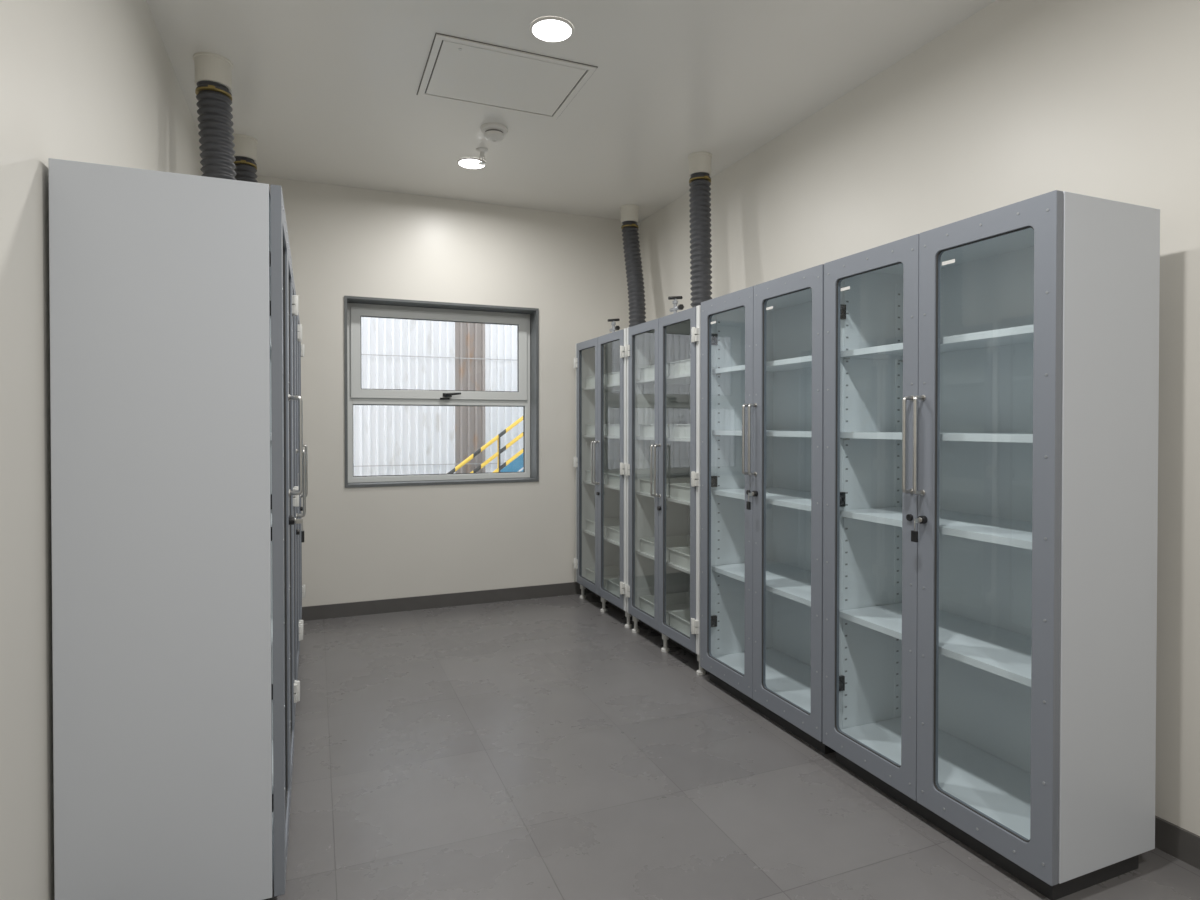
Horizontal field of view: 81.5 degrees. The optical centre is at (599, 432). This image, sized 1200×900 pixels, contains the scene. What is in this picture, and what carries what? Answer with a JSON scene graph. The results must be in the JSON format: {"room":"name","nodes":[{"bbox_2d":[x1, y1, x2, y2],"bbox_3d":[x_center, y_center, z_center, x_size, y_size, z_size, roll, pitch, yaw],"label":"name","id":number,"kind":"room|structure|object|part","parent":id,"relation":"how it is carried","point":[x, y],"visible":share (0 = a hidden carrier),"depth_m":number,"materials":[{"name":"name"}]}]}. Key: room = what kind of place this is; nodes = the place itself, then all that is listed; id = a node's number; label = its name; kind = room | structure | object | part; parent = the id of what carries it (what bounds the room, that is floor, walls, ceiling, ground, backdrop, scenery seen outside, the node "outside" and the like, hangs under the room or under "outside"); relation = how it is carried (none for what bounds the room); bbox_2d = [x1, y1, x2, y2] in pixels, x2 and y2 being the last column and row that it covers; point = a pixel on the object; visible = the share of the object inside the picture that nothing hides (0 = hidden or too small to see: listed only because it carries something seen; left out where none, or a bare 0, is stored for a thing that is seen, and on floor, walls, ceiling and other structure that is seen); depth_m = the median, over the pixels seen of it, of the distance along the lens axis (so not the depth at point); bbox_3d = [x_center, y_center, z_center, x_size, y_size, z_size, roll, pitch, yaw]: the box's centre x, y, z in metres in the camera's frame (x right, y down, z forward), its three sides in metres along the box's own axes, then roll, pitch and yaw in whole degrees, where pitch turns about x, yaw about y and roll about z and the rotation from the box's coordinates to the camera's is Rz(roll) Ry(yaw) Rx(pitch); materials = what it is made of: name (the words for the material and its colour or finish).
{"room":"chemical storage room","nodes":[
{"label":"chemical storage room","id":0,"kind":"room"},
{"bbox_2d":[0,0,202,899],"bbox_3d":[-1.363,-0.182,1.331,0.250,3.136,7.800,0,1,-22],"label":"wall","id":1,"kind":"structure","parent":0,"point":[89,81],"depth_m":1.70,"materials":[{"name":"white paint"}]},
{"bbox_2d":[234,175,639,606],"bbox_3d":[-1.192,-0.225,5.481,3.215,3.136,0.250,0,1,-22],"label":"wall","id":2,"kind":"structure","parent":0,"point":[360,544],"depth_m":5.33,"materials":[{"name":"white paint"}]},
{"bbox_2d":[351,307,526,399],"bbox_3d":[-1.234,-0.602,5.481,1.372,0.690,0.111,0,1,-22],"label":"window","id":3,"kind":"structure","parent":2,"relation":"in","point":[356,312],"depth_m":5.45,"materials":[{"name":"silver metal"}]},
{"bbox_3d":[-1.177,-0.285,5.482,0.158,0.057,0.065,0,1,-22],"label":"handle","id":4,"kind":"part","parent":3,"relation":"part of","materials":[{"name":"black metal"}]},
{"bbox_2d":[353,316,524,476],"bbox_3d":[-1.248,-0.274,5.517,1.352,1.225,0.040,0,1,-22],"label":"gasket","id":5,"kind":"object","parent":2,"relation":"attached to","point":[360,316],"visible":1,"depth_m":5.59,"materials":[{"name":"grey rubber"}]},
{"bbox_2d":[344,296,538,487],"bbox_3d":[-1.222,-0.299,5.454,1.474,1.397,0.245,0,1,-22],"label":"lining","id":6,"kind":"object","parent":2,"relation":"attached to","point":[534,312],"visible":0.95,"depth_m":5.50,"materials":[{"name":"grey metal"}]},
{"bbox_2d":[347,303,529,482],"bbox_3d":[-1.253,-0.299,5.530,1.432,1.355,0.060,0,1,-22],"label":"frame","id":7,"kind":"object","parent":6,"relation":"attached to","point":[350,401],"visible":0.67,"depth_m":5.49,"materials":[{"name":"silver metal"}]},
{"bbox_2d":[302,582,590,620],"bbox_3d":[-1.142,1.294,5.375,3.215,0.100,0.012,0,1,-22],"label":"baseboard","id":8,"kind":"structure","parent":2,"relation":"attached to","point":[318,612],"depth_m":5.33,"materials":[{"name":"tile"}]},
{"bbox_2d":[146,0,995,221],"bbox_3d":[0.240,-1.857,1.971,3.715,0.200,7.800,0,1,-22],"label":"ceiling","id":9,"kind":"structure","parent":0,"point":[326,90],"depth_m":3.49,"materials":[{"name":"grey paint"}]},
{"bbox_2d":[457,157,486,168],"bbox_3d":[-0.848,-1.779,4.606,0.192,0.010,0.192,0,1,-22],"label":"recessed light","id":10,"kind":"object","parent":9,"relation":"in","point":[466,162],"visible":0.88,"depth_m":4.60,"materials":[{"name":"white plastic"}]},
{"bbox_2d":[476,147,487,164],"bbox_3d":[-0.743,-1.736,4.390,0.076,0.091,0.076,0,1,-22],"label":"sprinkler","id":11,"kind":"object","parent":9,"relation":"attached to","point":[481,150],"visible":1,"depth_m":4.38,"materials":[{"name":"silver metal"}]},
{"bbox_2d":[481,123,507,141],"bbox_3d":[-0.619,-1.739,4.073,0.156,0.079,0.156,0,1,-22],"label":"smoke detector","id":12,"kind":"object","parent":9,"relation":"attached to","point":[493,132],"visible":1,"depth_m":4.03,"materials":[{"name":"white plastic"}]},
{"bbox_2d":[416,33,597,119],"bbox_3d":[-0.487,-1.768,3.514,0.776,0.009,0.625,0,1,-22],"label":"access hatch","id":13,"kind":"object","parent":9,"relation":"in","point":[457,69],"depth_m":3.47,"materials":[{"name":"white metal"}]},
{"bbox_2d":[530,16,573,42],"bbox_3d":[-0.211,-1.763,3.051,0.192,0.010,0.192,0,1,-22],"label":"recessed light","id":14,"kind":"object","parent":9,"relation":"in","point":[551,29],"visible":1,"depth_m":3.04,"materials":[{"name":"white plastic"}]},
{"bbox_2d":[270,593,1199,899],"bbox_3d":[0.240,1.454,2.005,3.715,0.150,7.800,0,1,-22],"label":"floor","id":15,"kind":"structure","parent":0,"point":[545,748],"depth_m":2.73,"materials":[{"name":"tile"}]},
{"bbox_2d":[48,158,303,899],"bbox_3d":[-1.300,0.341,2.318,0.581,2.070,0.980,0,1,-22],"label":"tall cabinet","id":16,"kind":"object","parent":15,"relation":"on","point":[172,397],"visible":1,"depth_m":1.85,"materials":[{"name":"white metal"}]},
{"bbox_3d":[-0.997,0.306,2.178,0.028,1.998,0.488,0,1,-22],"label":"door","id":17,"kind":"part","parent":16,"relation":"part of","materials":[{"name":"grey metal"}]},
{"bbox_3d":[-1.183,0.301,2.631,0.028,1.998,0.488,0,1,-22],"label":"door","id":18,"kind":"part","parent":16,"relation":"part of","materials":[{"name":"grey metal"}]},
{"bbox_2d":[292,269,305,725],"bbox_3d":[-1.668,0.336,3.248,0.542,2.060,0.970,0,1,-22],"label":"tall cabinet","id":19,"kind":"object","parent":15,"relation":"on","point":[296,328],"visible":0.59,"depth_m":3.29,"materials":[{"name":"white metal"}]},
{"bbox_2d":[193,52,235,179],"bbox_3d":[-1.829,-1.233,3.324,0.196,1.076,0.186,0,1,-22],"label":"hose","id":20,"kind":"object","parent":19,"relation":"attached to","point":[213,72],"visible":0.56,"depth_m":3.27,"materials":[{"name":"grey plastic"}]},
{"bbox_3d":[-1.383,0.275,3.121,0.026,1.927,0.447,0,1,-22],"label":"door","id":21,"kind":"part","parent":19,"relation":"part of","materials":[{"name":"grey metal"}]},
{"bbox_3d":[-1.554,0.271,3.538,0.026,1.927,0.447,0,1,-22],"label":"door","id":22,"kind":"part","parent":19,"relation":"part of","materials":[{"name":"grey metal"}]},
{"bbox_2d":[297,312,307,651],"bbox_3d":[-2.045,0.326,4.169,0.542,2.060,0.980,0,1,-22],"label":"tall cabinet","id":23,"kind":"object","parent":15,"relation":"on","point":[300,346],"visible":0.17,"depth_m":4.24,"materials":[{"name":"white metal"}]},
{"bbox_2d":[232,134,257,182],"bbox_3d":[-2.155,-1.242,4.237,0.170,1.076,0.168,0,1,-22],"label":"hose","id":24,"kind":"object","parent":23,"relation":"attached to","point":[245,148],"visible":0.19,"depth_m":4.18,"materials":[{"name":"grey plastic"}]},
{"bbox_3d":[-1.759,0.265,4.039,0.026,1.927,0.452,0,1,-22],"label":"door","id":25,"kind":"part","parent":23,"relation":"part of","materials":[{"name":"grey metal"}]},
{"bbox_3d":[-1.932,0.261,4.461,0.026,1.927,0.452,0,1,-22],"label":"door","id":26,"kind":"part","parent":23,"relation":"part of","materials":[{"name":"grey metal"}]},
{"bbox_2d":[574,328,639,627],"bbox_3d":[0.183,0.315,5.285,0.518,2.060,0.985,0,1,-22],"label":"tall cabinet","id":27,"kind":"object","parent":15,"relation":"on","point":[600,363],"visible":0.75,"depth_m":5.57,"materials":[{"name":"white metal"}]},
{"bbox_3d":[-0.092,0.251,5.420,0.026,1.927,0.454,0,1,-22],"label":"door","id":28,"kind":"part","parent":27,"relation":"part of","materials":[{"name":"grey"}]},
{"bbox_3d":[0.082,0.255,4.996,0.026,1.927,0.454,0,1,-22],"label":"door","id":29,"kind":"part","parent":27,"relation":"part of","materials":[{"name":"grey"}]},
{"bbox_2d":[608,318,619,332],"bbox_3d":[0.106,-0.784,5.189,0.092,0.137,0.135,0,1,-22],"label":"gas stopcock","id":30,"kind":"object","parent":27,"relation":"on","point":[613,323],"visible":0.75,"depth_m":5.19,"materials":[{"name":"grey metal"}]},
{"bbox_2d":[620,204,645,326],"bbox_3d":[0.263,-1.255,5.473,0.178,1.076,0.320,0,1,-22],"label":"hose","id":31,"kind":"object","parent":27,"relation":"attached to","point":[629,212],"visible":0.87,"depth_m":5.47,"materials":[{"name":"grey plastic"}]},
{"bbox_2d":[625,305,705,674],"bbox_3d":[0.559,0.324,4.367,0.518,2.060,0.960,0,1,-22],"label":"tall cabinet","id":32,"kind":"object","parent":15,"relation":"on","point":[663,354],"visible":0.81,"depth_m":4.62,"materials":[{"name":"white metal"}]},
{"bbox_3d":[0.287,0.260,4.496,0.026,1.927,0.442,0,1,-22],"label":"door","id":33,"kind":"part","parent":32,"relation":"part of","materials":[{"name":"grey"}]},
{"bbox_2d":[668,296,683,313],"bbox_3d":[0.469,-0.774,4.278,0.092,0.137,0.135,0,1,-22],"label":"gas stopcock","id":34,"kind":"object","parent":32,"relation":"on","point":[675,308],"visible":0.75,"depth_m":4.28,"materials":[{"name":"grey metal"}]},
{"bbox_3d":[0.456,0.265,4.083,0.026,1.927,0.442,0,1,-22],"label":"door","id":35,"kind":"part","parent":32,"relation":"part of","materials":[{"name":"grey"}]},
{"bbox_2d":[688,151,711,307],"bbox_3d":[0.648,-1.244,4.457,0.171,1.076,0.239,0,1,6],"label":"hose","id":36,"kind":"object","parent":32,"relation":"attached to","point":[699,162],"visible":0.92,"depth_m":4.42,"materials":[{"name":"grey plastic"}]},
{"bbox_2d":[700,264,835,753],"bbox_3d":[0.935,0.329,3.443,0.524,2.070,0.990,0,1,-22],"label":"tall cabinet","id":37,"kind":"object","parent":15,"relation":"on","point":[762,440],"visible":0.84,"depth_m":3.73,"materials":[{"name":"white metal"}]},
{"bbox_3d":[0.657,0.291,3.596,0.028,1.998,0.492,0,1,-22],"label":"door","id":38,"kind":"part","parent":37,"relation":"part of","materials":[{"name":"grey"}]},
{"bbox_3d":[0.845,0.296,3.138,0.028,1.998,0.492,0,1,-22],"label":"door","id":39,"kind":"part","parent":37,"relation":"part of","materials":[{"name":"grey"}]},
{"bbox_2d":[823,190,1159,899],"bbox_3d":[1.311,0.339,2.525,0.524,2.070,0.980,0,1,-22],"label":"tall cabinet","id":40,"kind":"object","parent":15,"relation":"on","point":[991,378],"visible":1,"depth_m":2.40,"materials":[{"name":"white metal"}]},
{"bbox_3d":[1.034,0.301,2.676,0.028,1.998,0.488,0,1,-22],"label":"door","id":41,"kind":"part","parent":40,"relation":"part of","materials":[{"name":"grey"}]},
{"bbox_3d":[1.220,0.306,2.222,0.001,1.844,0.360,0,1,-22],"label":"door glass","id":42,"kind":"part","parent":40,"relation":"part of","materials":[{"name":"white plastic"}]},
{"bbox_3d":[1.220,0.306,2.222,0.028,1.998,0.488,0,1,-22],"label":"door","id":43,"kind":"part","parent":40,"relation":"part of","materials":[{"name":"grey"}]},
{"bbox_2d":[640,0,1199,835],"bbox_3d":[1.843,-0.196,2.646,0.250,3.136,7.800,0,1,-22],"label":"wall","id":44,"kind":"structure","parent":0,"point":[1018,100],"depth_m":2.69,"materials":[{"name":"white paint"}]},
{"bbox_2d":[1155,816,1199,869],"bbox_3d":[1.724,1.323,2.606,0.012,0.100,7.288,0,1,-22],"label":"baseboard","id":45,"kind":"structure","parent":44,"relation":"attached to","point":[1182,844],"depth_m":2.25,"materials":[{"name":"tile"}]},
{"label":"outside","id":46,"kind":"structure","parent":0,"visible":0},
{"bbox_3d":[-1.029,1.925,7.143,10.500,0.200,2.640,0,1,-22],"label":"ground","id":47,"kind":"structure","parent":46,"visible":0},
{"bbox_2d":[353,317,522,475],"bbox_3d":[-1.410,-0.934,8.040,9.500,5.500,0.040,0,1,-22],"label":"wall","id":48,"kind":"structure","parent":47,"relation":"on","point":[395,353],"depth_m":7.86,"materials":[{"name":"grey"}]},
{"bbox_2d":[447,416,522,473],"bbox_3d":[-1.268,0.490,7.430,4.111,3.675,0.740,0,1,-22],"label":"stair","id":49,"kind":"structure","parent":47,"relation":"on","point":[515,463],"depth_m":7.15,"materials":[{"name":"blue metal"}]}
]}

